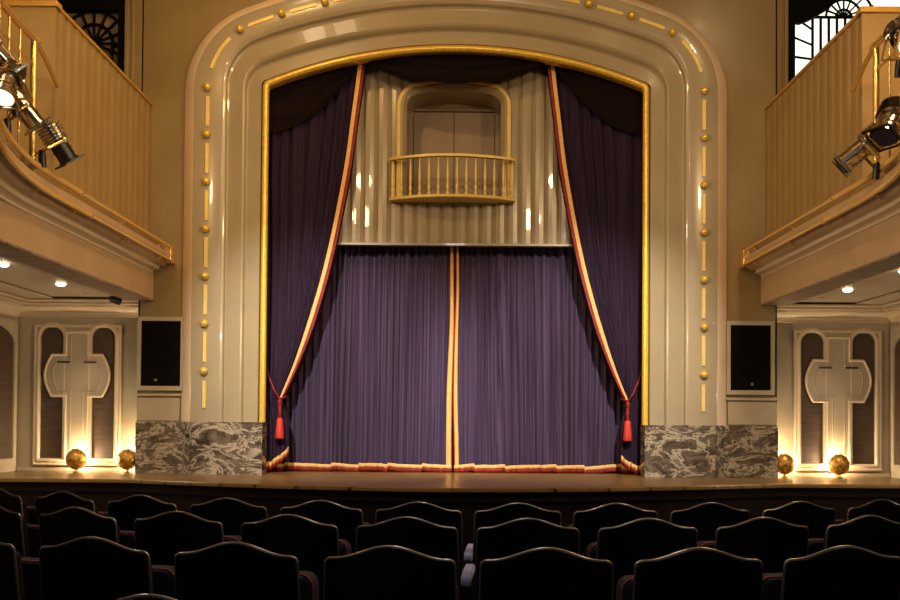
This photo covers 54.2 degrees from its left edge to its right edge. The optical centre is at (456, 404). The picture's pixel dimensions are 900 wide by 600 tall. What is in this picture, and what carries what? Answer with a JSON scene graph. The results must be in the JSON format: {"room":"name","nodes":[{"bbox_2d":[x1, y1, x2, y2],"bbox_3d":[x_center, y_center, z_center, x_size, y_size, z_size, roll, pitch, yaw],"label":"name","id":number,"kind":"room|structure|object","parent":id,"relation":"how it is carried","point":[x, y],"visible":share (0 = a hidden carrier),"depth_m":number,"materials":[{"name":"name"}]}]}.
{"room":"auditorium","nodes":[
{"label":"auditorium","id":0,"kind":"room"},
{"bbox_2d":[0,313,18,472],"bbox_3d":[-6.296,0.159,6.297,0.100,3.510,12.600,0,-1,0],"label":"wall","id":1,"kind":"structure","parent":0,"point":[2,315],"depth_m":12.35,"materials":[{"name":"beige paint"}]},
{"bbox_2d":[0,317,17,466],"bbox_3d":[-6.226,-0.179,11.564,0.030,2.030,1.720,0,-1,0],"label":"wall panel","id":2,"kind":"object","parent":1,"relation":"attached to","point":[8,328],"visible":1,"depth_m":12.22,"materials":[{"name":"beige paint"}]},
{"bbox_2d":[0,291,138,317],"bbox_3d":[-5.284,-1.447,7.276,1.901,0.230,10.500,0,-1,0],"label":"crown molding","id":3,"kind":"structure","parent":1,"relation":"attached to","point":[10,304],"depth_m":12.37,"materials":[{"name":"beige"}]},
{"bbox_2d":[0,0,174,300],"bbox_3d":[-5.154,-2.929,7.152,4.140,2.790,10.200,0,-1,0],"label":"balcony","id":4,"kind":"object","parent":1,"relation":"attached to","point":[85,221],"visible":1,"depth_m":9.91,"materials":[{"name":"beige paint"}]},
{"bbox_2d":[0,0,59,159],"bbox_3d":[-3.599,-3.047,5.698,0.484,1.240,7.305,1,-1,-7],"label":"railing","id":5,"kind":"object","parent":4,"relation":"on","point":[35,40],"visible":0.78,"depth_m":8.57,"materials":[{"name":"brown metal"}]},
{"bbox_2d":[0,37,27,75],"bbox_3d":[-3.892,-2.977,7.458,0.455,0.483,0.278,1,-1,-28],"label":"spotlight","id":6,"kind":"object","parent":5,"relation":"attached to","point":[4,52],"visible":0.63,"depth_m":7.43,"materials":[{"name":"silver metal"}]},
{"bbox_2d":[0,57,33,116],"bbox_3d":[-3.827,-2.718,7.479,0.327,0.433,0.415,0,-1,0],"label":"spotlight","id":7,"kind":"object","parent":5,"relation":"attached to","point":[9,85],"visible":1,"depth_m":7.43,"materials":[{"name":"silver metal"}]},
{"bbox_2d":[3,87,50,135],"bbox_3d":[-3.879,-2.610,7.902,0.394,0.465,0.310,1,-1,-38],"label":"spotlight","id":8,"kind":"object","parent":5,"relation":"attached to","point":[30,117],"visible":0.62,"depth_m":7.85,"materials":[{"name":"silver metal"}]},
{"bbox_2d":[34,120,84,169],"bbox_3d":[-3.781,-2.452,8.350,0.312,0.472,0.412,0,-1,41],"label":"spotlight","id":9,"kind":"object","parent":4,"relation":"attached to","point":[52,134],"visible":0.98,"depth_m":8.24,"materials":[{"name":"black metal"}]},
{"bbox_2d":[0,255,111,298],"bbox_3d":[-5.458,-1.628,7.304,1.750,0.130,10.550,0,-1,0],"label":"ceiling","id":10,"kind":"structure","parent":0,"point":[20,279],"depth_m":11.19,"materials":[{"name":"paint"}]},
{"bbox_2d":[0,262,10,266],"bbox_3d":[-4.964,-1.527,9.627,0.166,0.040,0.166,0,-1,0],"label":"recessed light","id":11,"kind":"object","parent":10,"relation":"in","point":[2,264],"visible":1,"depth_m":9.59,"materials":[{"name":"beige"}]},
{"bbox_2d":[54,282,67,285],"bbox_3d":[-4.964,-1.502,11.027,0.166,0.040,0.166,0,-1,0],"label":"recessed light","id":12,"kind":"object","parent":10,"relation":"in","point":[56,283],"visible":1,"depth_m":10.98,"materials":[{"name":"beige"}]},
{"bbox_2d":[109,296,121,304],"bbox_3d":[-4.661,-1.428,12.009,0.169,0.140,0.113,0,-1,0],"label":"spotlight","id":13,"kind":"object","parent":10,"relation":"attached to","point":[113,299],"visible":0.94,"depth_m":11.96,"materials":[{"name":"black metal"}]},
{"bbox_2d":[16,317,136,467],"bbox_3d":[-5.338,-0.268,12.556,1.810,2.425,0.100,0,-1,0],"label":"wall","id":14,"kind":"structure","parent":0,"point":[26,324],"depth_m":12.51,"materials":[{"name":"beige paint"}]},
{"bbox_2d":[16,467,134,471],"bbox_3d":[-5.387,0.916,12.470,1.710,0.055,0.029,0,-1,0],"label":"baseboard","id":15,"kind":"structure","parent":14,"relation":"attached to","point":[17,468],"depth_m":12.46,"materials":[{"name":"beige paint"}]},
{"bbox_2d":[32,320,122,465],"bbox_3d":[-5.379,-0.163,12.463,1.244,2.057,0.076,0,-1,0],"label":"wall panel","id":16,"kind":"object","parent":14,"relation":"attached to","point":[77,369],"visible":0.97,"depth_m":12.45,"materials":[{"name":"beige paint"}]},
{"bbox_2d":[124,0,142,89],"bbox_3d":[-5.808,-4.426,12.456,2.810,5.800,0.445,0,-1,0],"label":"wall","id":17,"kind":"structure","parent":0,"point":[133,8],"depth_m":12.28,"materials":[{"name":"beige paint"}]},
{"bbox_2d":[57,0,124,72],"bbox_3d":[-5.616,-5.326,12.404,1.980,2.000,0.180,0,-1,0],"label":"window","id":18,"kind":"structure","parent":17,"relation":"in","point":[103,21],"depth_m":12.42,"materials":[{"name":"black paint"}]},
{"bbox_2d":[0,483,899,568],"bbox_3d":[-0.056,1.545,10.467,14.400,1.075,1.115,0,-1,0],"label":"wall","id":19,"kind":"structure","parent":0,"point":[755,501],"depth_m":10.44,"materials":[{"name":"brown wood"}]},
{"bbox_2d":[0,465,899,492],"bbox_3d":[-0.052,1.014,12.534,14.400,0.062,5.300,0,-1,0],"label":"stage","id":20,"kind":"structure","parent":0,"point":[360,481],"depth_m":10.97,"materials":[{"name":"brown wood"}]},
{"bbox_2d":[66,448,86,471],"bbox_3d":[-5.289,0.770,12.210,0.294,0.337,0.204,0,-1,0],"label":"footlight","id":21,"kind":"object","parent":20,"relation":"on","point":[76,459],"visible":1,"depth_m":12.15,"materials":[{"name":"gold metal"}]},
{"bbox_2d":[117,448,134,472],"bbox_3d":[-4.579,0.775,12.210,0.294,0.337,0.204,0,-1,0],"label":"footlight","id":22,"kind":"object","parent":20,"relation":"on","point":[126,457],"visible":0.96,"depth_m":12.14,"materials":[{"name":"gold metal"}]},
{"bbox_2d":[267,246,454,471],"bbox_3d":[-1.402,-0.854,12.926,2.734,3.662,0.215,0,-1,0],"label":"stage curtain","id":23,"kind":"object","parent":20,"relation":"on","point":[372,390],"visible":0.67,"depth_m":12.95,"materials":[{"name":"purple fabric"}]},
{"bbox_2d":[135,0,777,477],"bbox_3d":[0.019,-2.539,12.260,8.870,7.034,0.613,0,-1,0],"label":"arch","id":24,"kind":"object","parent":20,"relation":"on","point":[634,44],"visible":1,"depth_m":12.13,"materials":[{"name":"beige paint"}]},
{"bbox_2d":[263,65,356,133],"bbox_3d":[-2.041,-4.603,12.472,1.400,1.550,0.078,0,-1,0],"label":"swag valance","id":25,"kind":"object","parent":24,"relation":"hanging from","point":[293,103],"visible":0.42,"depth_m":12.46,"materials":[{"name":"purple fabric"}]},
{"bbox_2d":[367,55,544,83],"bbox_3d":[-0.009,-4.924,12.406,2.840,0.820,0.110,0,-1,0],"label":"swag valance","id":26,"kind":"object","parent":24,"relation":"hanging from","point":[455,69],"visible":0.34,"depth_m":12.39,"materials":[{"name":"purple fabric"}]},
{"bbox_2d":[555,66,648,135],"bbox_3d":[2.019,-4.573,12.472,1.400,1.550,0.078,0,-1,0],"label":"swag valance","id":27,"kind":"object","parent":24,"relation":"hanging from","point":[620,106],"visible":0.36,"depth_m":12.46,"materials":[{"name":"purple fabric"}]},
{"bbox_2d":[453,247,638,473],"bbox_3d":[1.306,-0.834,12.919,2.733,3.662,0.238,0,-1,0],"label":"stage curtain","id":28,"kind":"object","parent":20,"relation":"on","point":[534,391],"visible":0.74,"depth_m":12.96,"materials":[{"name":"purple fabric"}]},
{"bbox_2d":[778,453,794,477],"bbox_3d":[4.551,0.842,12.210,0.294,0.337,0.204,0,-1,0],"label":"footlight","id":29,"kind":"object","parent":20,"relation":"on","point":[786,463],"visible":0.99,"depth_m":12.14,"materials":[{"name":"gold metal"}]},
{"bbox_2d":[828,454,849,477],"bbox_3d":[5.311,0.848,12.210,0.294,0.337,0.204,0,-1,0],"label":"footlight","id":30,"kind":"object","parent":20,"relation":"on","point":[839,464],"visible":1,"depth_m":12.15,"materials":[{"name":"gold metal"}]},
{"bbox_2d":[258,83,649,464],"bbox_3d":[-0.025,-2.655,15.099,8.800,7.365,0.100,0,-1,0],"label":"wall","id":31,"kind":"structure","parent":0,"point":[262,83],"depth_m":15.05,"materials":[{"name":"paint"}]},
{"bbox_2d":[137,0,776,425],"bbox_3d":[0.026,-3.508,12.438,8.870,7.550,0.350,0,-1,0],"label":"wall","id":32,"kind":"structure","parent":0,"point":[742,34],"depth_m":12.28,"materials":[{"name":"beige paint"}]},
{"bbox_2d":[137,393,181,420],"bbox_3d":[-4.093,0.035,12.183,0.675,0.375,0.034,0,-1,0],"label":"wall panel","id":33,"kind":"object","parent":32,"relation":"attached to","point":[148,409],"depth_m":12.19,"materials":[{"name":"beige paint"}]},
{"bbox_2d":[137,316,183,390],"bbox_3d":[-4.102,-0.705,12.188,0.642,1.024,0.049,0,-1,0],"label":"wall speaker","id":34,"kind":"object","parent":32,"relation":"attached to","point":[160,340],"visible":1,"depth_m":12.16,"materials":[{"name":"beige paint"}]},
{"bbox_2d":[338,63,571,247],"bbox_3d":[-0.004,-3.831,13.021,5.426,3.085,0.695,0,-1,0],"label":"stage backdrop","id":35,"kind":"structure","parent":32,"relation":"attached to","point":[511,117],"depth_m":12.73,"materials":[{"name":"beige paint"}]},
{"bbox_2d":[266,63,365,470],"bbox_3d":[-2.044,-2.139,12.643,1.451,6.211,0.357,0,-1,0],"label":"drape","id":36,"kind":"object","parent":35,"relation":"hanging from","point":[310,162],"visible":0.8,"depth_m":12.53,"materials":[{"name":"fabric"}]},
{"bbox_2d":[266,369,286,437],"bbox_3d":[-2.565,-0.018,12.416,0.302,0.982,0.220,0,-1,0],"label":"tieback","id":37,"kind":"object","parent":36,"relation":"attached to","point":[279,432],"visible":1,"depth_m":12.34,"materials":[{"name":"red fabric"}]},
{"bbox_2d":[389,153,514,203],"bbox_3d":[-0.066,-3.227,12.566,1.800,0.610,0.404,0,-1,0],"label":"balcony","id":38,"kind":"object","parent":35,"relation":"attached to","point":[428,198],"visible":1,"depth_m":12.48,"materials":[{"name":"gold metal"}]},
{"bbox_2d":[546,65,642,473],"bbox_3d":[1.986,-2.110,12.643,1.451,6.211,0.356,0,-1,0],"label":"drape","id":39,"kind":"object","parent":35,"relation":"hanging from","point":[600,164],"visible":0.77,"depth_m":12.53,"materials":[{"name":"fabric"}]},
{"bbox_2d":[620,372,641,440],"bbox_3d":[2.475,0.019,12.416,0.302,0.982,0.220,0,-1,0],"label":"tieback","id":40,"kind":"object","parent":39,"relation":"attached to","point":[627,435],"visible":0.99,"depth_m":12.34,"materials":[{"name":"red fabric"}]},
{"bbox_2d":[726,321,774,394],"bbox_3d":[4.057,-0.645,12.188,0.665,1.015,0.049,0,-1,0],"label":"wall speaker","id":41,"kind":"object","parent":32,"relation":"attached to","point":[750,345],"visible":1,"depth_m":12.16,"materials":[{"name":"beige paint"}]},
{"bbox_2d":[725,398,776,424],"bbox_3d":[4.067,0.095,12.183,0.725,0.375,0.034,0,-1,0],"label":"trim","id":42,"kind":"structure","parent":32,"relation":"attached to","point":[739,413],"depth_m":12.19,"materials":[{"name":"beige paint"}]},
{"bbox_2d":[777,0,787,93],"bbox_3d":[5.827,-4.341,12.456,2.720,5.800,0.445,0,-1,0],"label":"wall","id":43,"kind":"structure","parent":0,"point":[782,5],"depth_m":12.27,"materials":[{"name":"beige paint"}]},
{"bbox_2d":[788,0,899,82],"bbox_3d":[5.604,-5.243,12.404,1.980,2.000,0.180,0,-1,0],"label":"window","id":44,"kind":"structure","parent":43,"relation":"in","point":[812,24],"depth_m":12.43,"materials":[{"name":"black paint"}]},
{"bbox_2d":[795,0,834,24],"bbox_3d":[5.098,-5.798,12.384,0.800,0.900,0.060,0,-1,0],"label":"shade","id":45,"kind":"object","parent":44,"relation":"attached to","point":[805,10],"depth_m":12.35,"materials":[{"name":"black fabric"}]},
{"bbox_2d":[777,323,889,472],"bbox_3d":[5.296,-0.190,12.556,1.720,2.425,0.100,0,-1,0],"label":"wall","id":46,"kind":"structure","parent":0,"point":[785,331],"depth_m":12.51,"materials":[{"name":"beige paint"}]},
{"bbox_2d":[778,473,889,476],"bbox_3d":[5.283,0.994,12.470,1.710,0.055,0.029,0,-1,0],"label":"baseboard","id":47,"kind":"structure","parent":46,"relation":"attached to","point":[779,474],"depth_m":12.46,"materials":[{"name":"beige paint"}]},
{"bbox_2d":[793,326,881,471],"bbox_3d":[5.396,-0.085,12.463,1.244,2.057,0.076,0,-1,0],"label":"wall panel","id":48,"kind":"object","parent":46,"relation":"attached to","point":[837,374],"visible":0.98,"depth_m":12.45,"materials":[{"name":"beige paint"}]},
{"bbox_2d":[794,267,899,304],"bbox_3d":[5.391,-1.548,7.304,1.750,0.130,10.550,0,-1,0],"label":"ceiling","id":49,"kind":"structure","parent":0,"point":[882,288],"depth_m":11.36,"materials":[{"name":"paint"}]},
{"bbox_2d":[841,288,854,291],"bbox_3d":[4.896,-1.430,11.027,0.166,0.040,0.166,0,-1,0],"label":"recessed light","id":50,"kind":"object","parent":49,"relation":"in","point":[843,289],"visible":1,"depth_m":10.98,"materials":[{"name":"beige"}]},
{"bbox_2d":[890,321,899,477],"bbox_3d":[6.203,0.250,6.297,0.100,3.510,12.600,0,-1,0],"label":"wall","id":51,"kind":"structure","parent":0,"point":[892,474],"depth_m":12.49,"materials":[{"name":"beige paint"}]},
{"bbox_2d":[739,6,899,305],"bbox_3d":[5.176,-2.853,7.152,4.140,2.790,10.200,0,-1,0],"label":"balcony","id":52,"kind":"object","parent":51,"relation":"attached to","point":[826,230],"visible":0.98,"depth_m":10.08,"materials":[{"name":"beige paint"}]},
{"bbox_2d":[830,123,884,179],"bbox_3d":[3.739,-2.334,8.147,0.500,0.526,0.323,0,-1,17],"label":"spotlight","id":53,"kind":"object","parent":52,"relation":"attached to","point":[854,155],"visible":0.69,"depth_m":8.09,"materials":[{"name":"silver metal"}]},
{"bbox_2d":[850,14,899,163],"bbox_3d":[3.552,-2.995,5.699,0.482,1.240,7.305,0,-1,7],"label":"railing","id":54,"kind":"object","parent":52,"relation":"on","point":[874,47],"visible":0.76,"depth_m":8.58,"materials":[{"name":"brown metal"}]},
{"bbox_2d":[861,96,899,152],"bbox_3d":[3.773,-2.429,7.644,0.432,0.478,0.356,1,-1,-27],"label":"spotlight","id":55,"kind":"object","parent":54,"relation":"attached to","point":[885,133],"visible":1,"depth_m":7.58,"materials":[{"name":"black metal"}]},
{"bbox_2d":[880,17,899,77],"bbox_3d":[3.775,-3.058,7.420,0.311,0.500,0.454,0,-1,11],"label":"spotlight","id":56,"kind":"object","parent":54,"relation":"attached to","point":[891,34],"visible":1,"depth_m":7.47,"materials":[{"name":"silver metal"}]},
{"bbox_2d":[777,300,899,322],"bbox_3d":[5.260,-1.370,7.276,1.811,0.230,10.500,0,-1,0],"label":"crown molding","id":57,"kind":"structure","parent":51,"relation":"attached to","point":[889,312],"depth_m":12.38,"materials":[{"name":"beige"}]},
{"bbox_2d":[891,326,899,471],"bbox_3d":[6.138,-0.088,11.564,0.030,2.030,1.720,0,-1,0],"label":"wall panel","id":58,"kind":"object","parent":51,"relation":"attached to","point":[895,331],"visible":1,"depth_m":12.33,"materials":[{"name":"beige paint"}]},
{"bbox_3d":[-0.057,1.655,5.472,12.600,0.520,13.000,0,-1,0],"label":"floor","id":59,"kind":"structure","parent":0,"visible":0},
{"bbox_2d":[0,488,35,524],"bbox_3d":[-2.900,0.969,6.103,0.570,0.832,0.642,0,-1,28],"label":"chair","id":60,"kind":"object","parent":59,"relation":"on","point":[14,503],"visible":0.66,"depth_m":5.79,"materials":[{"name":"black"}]},
{"bbox_2d":[22,501,28,523],"bbox_3d":[-3.032,0.836,5.905,0.468,0.490,0.105,0,-1,28],"label":"cushion","id":61,"kind":"object","parent":60,"relation":"on","point":[24,505],"depth_m":5.79,"materials":[{"name":"black fabric"}]},
{"bbox_2d":[0,506,39,557],"bbox_3d":[-2.435,0.955,5.100,0.570,0.832,0.642,0,-1,24],"label":"chair","id":62,"kind":"object","parent":59,"relation":"on","point":[14,530],"visible":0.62,"depth_m":4.78,"materials":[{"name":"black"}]},
{"bbox_2d":[22,519,29,556],"bbox_3d":[-2.551,0.822,4.892,0.468,0.490,0.105,0,-1,24],"label":"cushion","id":63,"kind":"object","parent":62,"relation":"on","point":[25,541],"depth_m":4.79,"materials":[{"name":"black fabric"}]},
{"bbox_2d":[0,542,40,599],"bbox_3d":[-1.908,0.938,3.917,0.570,0.832,0.642,0,-1,19],"label":"chair","id":64,"kind":"object","parent":59,"relation":"on","point":[19,576],"visible":0.6,"depth_m":3.60,"materials":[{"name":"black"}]},
{"bbox_2d":[16,552,25,599],"bbox_3d":[-2.006,0.805,3.700,0.468,0.490,0.105,0,-1,19],"label":"cushion","id":65,"kind":"object","parent":64,"relation":"on","point":[20,590],"depth_m":3.62,"materials":[{"name":"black fabric"}]},
{"bbox_2d":[35,491,107,524],"bbox_3d":[-2.355,0.969,5.846,0.570,0.832,0.642,0,-1,23],"label":"chair","id":66,"kind":"object","parent":59,"relation":"on","point":[54,502],"visible":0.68,"depth_m":5.59,"materials":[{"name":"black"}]},
{"bbox_2d":[39,507,134,549],"bbox_3d":[-1.876,0.956,4.886,0.570,0.832,0.642,0,-1,19],"label":"chair","id":67,"kind":"object","parent":59,"relation":"on","point":[70,523],"visible":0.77,"depth_m":4.62,"materials":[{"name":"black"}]},
{"bbox_2d":[117,525,120,544],"bbox_3d":[-1.973,0.822,4.669,0.468,0.490,0.105,0,-1,19],"label":"cushion","id":68,"kind":"object","parent":67,"relation":"on","point":[118,530],"depth_m":4.59,"materials":[{"name":"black fabric"}]},
{"bbox_2d":[39,536,174,599],"bbox_3d":[-1.341,0.940,3.753,0.570,0.832,0.642,0,-1,14],"label":"chair","id":69,"kind":"object","parent":59,"relation":"on","point":[88,567],"visible":0.97,"depth_m":3.47,"materials":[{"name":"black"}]},
{"bbox_2d":[150,561,153,593],"bbox_3d":[-1.420,0.806,3.528,0.468,0.490,0.105,0,-1,14],"label":"cushion","id":70,"kind":"object","parent":69,"relation":"on","point":[151,577],"depth_m":3.43,"materials":[{"name":"black fabric"}]},
{"bbox_2d":[108,494,176,530],"bbox_3d":[-1.811,0.969,5.645,0.570,0.832,0.642,0,-1,18],"label":"chair","id":71,"kind":"object","parent":59,"relation":"on","point":[125,511],"visible":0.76,"depth_m":5.38,"materials":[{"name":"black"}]},
{"bbox_2d":[117,594,176,599],"bbox_3d":[-0.749,0.924,2.637,0.570,0.832,0.642,0,-1,9],"label":"chair","id":72,"kind":"object","parent":59,"relation":"on","point":[137,596],"visible":1,"depth_m":2.33,"materials":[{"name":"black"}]},
{"bbox_2d":[134,511,240,565],"bbox_3d":[-1.317,0.957,4.727,0.570,0.832,0.642,0,-1,14],"label":"chair","id":73,"kind":"object","parent":59,"relation":"on","point":[164,535],"visible":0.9,"depth_m":4.45,"materials":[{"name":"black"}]},
{"bbox_2d":[190,497,266,535],"bbox_3d":[-1.267,0.971,5.495,0.570,0.832,0.642,0,-1,13],"label":"chair","id":74,"kind":"object","parent":59,"relation":"on","point":[232,513],"visible":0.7,"depth_m":5.20,"materials":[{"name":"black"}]},
{"bbox_2d":[174,541,318,599],"bbox_3d":[-0.775,0.942,3.641,0.570,0.832,0.642,0,-1,9],"label":"chair","id":75,"kind":"object","parent":59,"relation":"on","point":[233,570],"visible":1,"depth_m":3.35,"materials":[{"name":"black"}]},
{"bbox_2d":[241,514,351,599],"bbox_3d":[-0.759,0.959,4.619,0.570,0.832,0.642,0,-1,9],"label":"chair","id":76,"kind":"object","parent":59,"relation":"on","point":[311,542],"visible":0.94,"depth_m":4.32,"materials":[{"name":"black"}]},
{"bbox_2d":[280,500,369,553],"bbox_3d":[-0.723,0.973,5.393,0.570,0.832,0.642,0,-1,8],"label":"chair","id":77,"kind":"object","parent":59,"relation":"on","point":[347,520],"visible":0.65,"depth_m":5.08,"materials":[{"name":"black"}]},
{"bbox_2d":[324,545,457,599],"bbox_3d":[-0.209,0.945,3.579,0.570,0.832,0.642,0,-1,4],"label":"chair","id":78,"kind":"object","parent":59,"relation":"on","point":[384,572],"visible":1,"depth_m":3.28,"materials":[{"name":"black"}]},
{"bbox_2d":[356,516,474,599],"bbox_3d":[-0.200,0.962,4.558,0.570,0.832,0.642,0,-1,4],"label":"chair","id":79,"kind":"object","parent":59,"relation":"on","point":[425,537],"visible":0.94,"depth_m":4.25,"materials":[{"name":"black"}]},
{"bbox_2d":[375,501,472,599],"bbox_3d":[-0.179,0.976,5.336,0.570,0.832,0.642,0,-1,4],"label":"chair","id":80,"kind":"object","parent":59,"relation":"on","point":[426,511],"visible":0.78,"depth_m":5.03,"materials":[{"name":"black"}]},
{"bbox_2d":[473,502,560,599],"bbox_3d":[0.364,0.980,5.324,0.570,0.832,0.642,0,-1,-1],"label":"chair","id":81,"kind":"object","parent":59,"relation":"on","point":[505,513],"visible":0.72,"depth_m":5.02,"materials":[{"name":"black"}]},
{"bbox_2d":[474,518,579,599],"bbox_3d":[0.359,0.966,4.544,0.570,0.832,0.642,0,-1,-1],"label":"chair","id":82,"kind":"object","parent":59,"relation":"on","point":[519,535],"visible":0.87,"depth_m":4.24,"materials":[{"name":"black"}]},
{"bbox_2d":[478,547,613,599],"bbox_3d":[0.349,0.949,3.564,0.570,0.832,0.642,0,-1,-1],"label":"chair","id":83,"kind":"object","parent":59,"relation":"on","point":[541,573],"visible":1,"depth_m":3.26,"materials":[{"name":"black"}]},
{"bbox_2d":[567,503,657,556],"bbox_3d":[0.906,0.984,5.355,0.570,0.832,0.642,1,-1,-5],"label":"chair","id":84,"kind":"object","parent":59,"relation":"on","point":[588,523],"visible":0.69,"depth_m":5.04,"materials":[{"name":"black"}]},
{"bbox_2d":[586,518,697,599],"bbox_3d":[0.920,0.971,4.577,0.570,0.832,0.642,1,-1,-6],"label":"chair","id":85,"kind":"object","parent":59,"relation":"on","point":[626,544],"visible":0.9,"depth_m":4.27,"materials":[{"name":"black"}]},
{"bbox_2d":[616,547,762,599],"bbox_3d":[0.900,0.953,3.595,0.570,0.832,0.642,1,-1,-5],"label":"chair","id":86,"kind":"object","parent":59,"relation":"on","point":[695,573],"visible":1,"depth_m":3.29,"materials":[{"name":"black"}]},
{"bbox_2d":[670,502,749,541],"bbox_3d":[1.447,0.989,5.430,0.570,0.832,0.642,1,-1,-10],"label":"chair","id":87,"kind":"object","parent":59,"relation":"on","point":[707,517],"visible":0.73,"depth_m":5.13,"materials":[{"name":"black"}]},
{"bbox_2d":[697,517,808,572],"bbox_3d":[1.481,0.976,4.657,0.570,0.832,0.642,1,-1,-10],"label":"chair","id":88,"kind":"object","parent":59,"relation":"on","point":[772,541],"visible":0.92,"depth_m":4.36,"materials":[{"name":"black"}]},
{"bbox_2d":[762,501,834,538],"bbox_3d":[1.988,0.995,5.551,0.570,0.832,0.642,1,-1,-15],"label":"chair","id":89,"kind":"object","parent":59,"relation":"on","point":[816,518],"visible":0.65,"depth_m":5.26,"materials":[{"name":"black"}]},
{"bbox_2d":[762,545,899,599],"bbox_3d":[1.450,0.959,3.671,0.570,0.832,0.642,1,-1,-10],"label":"chair","id":90,"kind":"object","parent":59,"relation":"on","point":[842,572],"visible":0.98,"depth_m":3.37,"materials":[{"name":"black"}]},
{"bbox_2d":[808,515,899,556],"bbox_3d":[2.041,0.982,4.786,0.570,0.832,0.642,1,-1,-15],"label":"chair","id":91,"kind":"object","parent":59,"relation":"on","point":[874,533],"visible":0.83,"depth_m":4.49,"materials":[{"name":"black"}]},
{"bbox_2d":[822,533,825,549],"bbox_3d":[2.083,0.850,4.551,0.468,0.490,0.105,1,-1,-15],"label":"cushion","id":92,"kind":"object","parent":91,"relation":"on","point":[824,540],"depth_m":4.48,"materials":[{"name":"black fabric"}]},
{"bbox_2d":[835,499,899,524],"bbox_3d":[2.530,1.002,5.721,0.570,0.832,0.642,1,-1,-20],"label":"chair","id":93,"kind":"object","parent":59,"relation":"on","point":[884,508],"visible":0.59,"depth_m":5.42,"materials":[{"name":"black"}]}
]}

